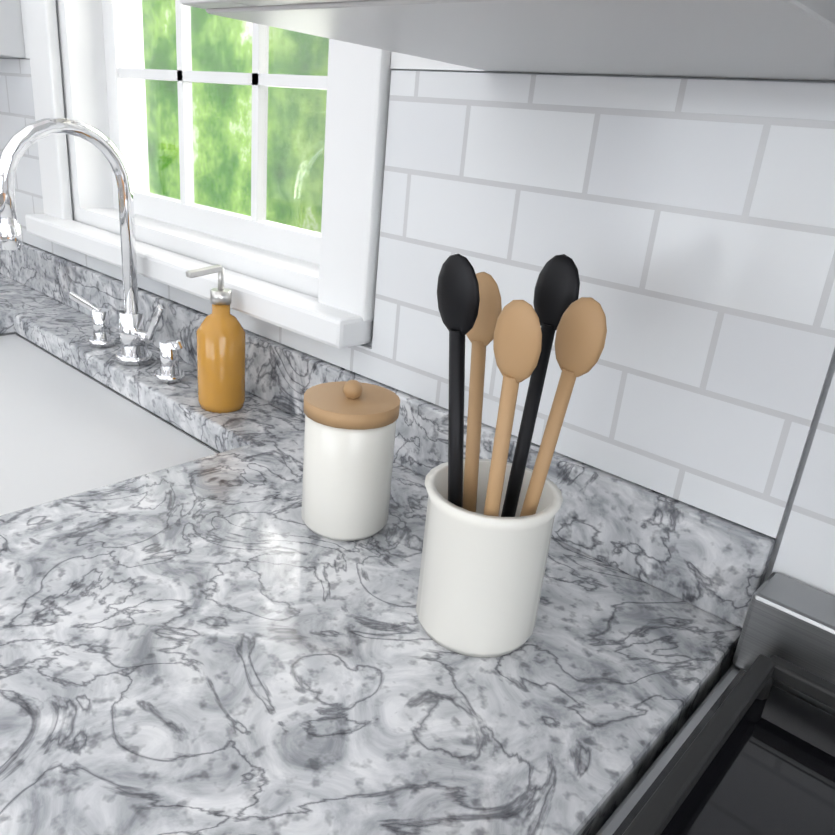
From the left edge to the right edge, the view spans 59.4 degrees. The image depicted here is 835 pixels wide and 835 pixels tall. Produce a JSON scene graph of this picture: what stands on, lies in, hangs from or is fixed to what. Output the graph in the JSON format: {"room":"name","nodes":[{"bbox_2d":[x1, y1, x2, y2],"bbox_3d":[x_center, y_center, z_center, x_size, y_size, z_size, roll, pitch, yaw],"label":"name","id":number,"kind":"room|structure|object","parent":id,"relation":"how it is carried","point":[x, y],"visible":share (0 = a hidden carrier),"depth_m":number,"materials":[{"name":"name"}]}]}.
{"room":"kitchen","nodes":[
{"label":"kitchen","id":0,"kind":"room"},
{"bbox_2d":[0,0,834,582],"bbox_3d":[-0.083,-0.326,1.000,9.900,2.500,0.150,23,27,37],"label":"wall","id":1,"kind":"structure","parent":0,"point":[800,472],"depth_m":0.63,"materials":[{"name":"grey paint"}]},
{"bbox_2d":[0,0,25,58],"bbox_3d":[-1.221,-1.341,1.415,1.098,1.116,0.349,23,27,37],"label":"upper cabinet","id":2,"kind":"object","parent":1,"relation":"attached to","point":[12,45],"depth_m":1.37,"materials":[{"name":"white paint"}]},
{"bbox_2d":[20,0,487,348],"bbox_3d":[-0.272,-0.899,0.962,1.113,1.436,0.208,23,27,37],"label":"kitchen window","id":3,"kind":"structure","parent":1,"relation":"in","point":[318,286],"depth_m":1.17,"materials":[{"name":"white paint"}]},
{"bbox_2d":[0,59,834,595],"bbox_3d":[0.096,-0.143,0.772,5.450,0.497,0.008,23,27,37],"label":"backsplash","id":4,"kind":"structure","parent":1,"relation":"attached to","point":[688,225],"depth_m":0.67,"materials":[{"name":"tile"}]},
{"bbox_2d":[179,0,834,80],"bbox_3d":[0.168,-0.761,0.279,0.439,1.116,0.349,23,27,37],"label":"upper cabinet","id":5,"kind":"object","parent":1,"relation":"attached to","point":[769,39],"depth_m":0.45,"materials":[{"name":"white paint"}]},
{"bbox_3d":[-2.774,1.697,-1.260,9.900,0.100,7.830,23,27,37],"label":"floor","id":6,"kind":"structure","parent":0,"visible":0},
{"bbox_2d":[0,242,775,834],"bbox_3d":[-1.068,0.178,1.512,3.042,1.015,0.652,23,27,37],"label":"countertop","id":7,"kind":"structure","parent":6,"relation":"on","point":[204,630],"depth_m":0.62,"materials":[{"name":"white stone"}]},
{"bbox_2d":[0,117,184,382],"bbox_3d":[-0.502,-0.247,1.083,0.355,0.366,0.212,23,27,37],"label":"faucet","id":8,"kind":"object","parent":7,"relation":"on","point":[135,337],"visible":1,"depth_m":1.11,"materials":[{"name":"silver metal"}]},
{"bbox_2d":[186,265,245,412],"bbox_3d":[-0.279,-0.109,1.012,0.066,0.202,0.083,23,27,37],"label":"soap bottle","id":9,"kind":"object","parent":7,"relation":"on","point":[221,336],"visible":1,"depth_m":1.00,"materials":[{"name":"orange"}]},
{"bbox_2d":[302,380,399,540],"bbox_3d":[-0.070,0.036,0.752,0.096,0.158,0.096,23,27,37],"label":"canister","id":10,"kind":"object","parent":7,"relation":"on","point":[349,434],"visible":1,"depth_m":0.72,"materials":[{"name":"white ceramic"}]},
{"bbox_2d":[416,254,606,657],"bbox_3d":[0.064,0.032,0.581,0.131,0.315,0.112,23,27,37],"label":"utensil crock","id":11,"kind":"object","parent":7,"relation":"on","point":[489,523],"visible":1,"depth_m":0.57,"materials":[{"name":"white ceramic"}]},
{"bbox_2d":[596,572,834,834],"bbox_3d":[0.293,0.788,0.326,0.754,0.990,0.755,23,27,37],"label":"range","id":12,"kind":"object","parent":6,"relation":"on","point":[749,749],"visible":1,"depth_m":0.53,"materials":[{"name":"silver metal"}]},
{"label":"outside","id":13,"kind":"structure","parent":0,"visible":0},
{"bbox_2d":[142,0,328,232],"bbox_3d":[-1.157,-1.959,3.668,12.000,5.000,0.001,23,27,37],"label":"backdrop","id":14,"kind":"structure","parent":13,"point":[206,179],"depth_m":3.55,"materials":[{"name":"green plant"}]}
]}

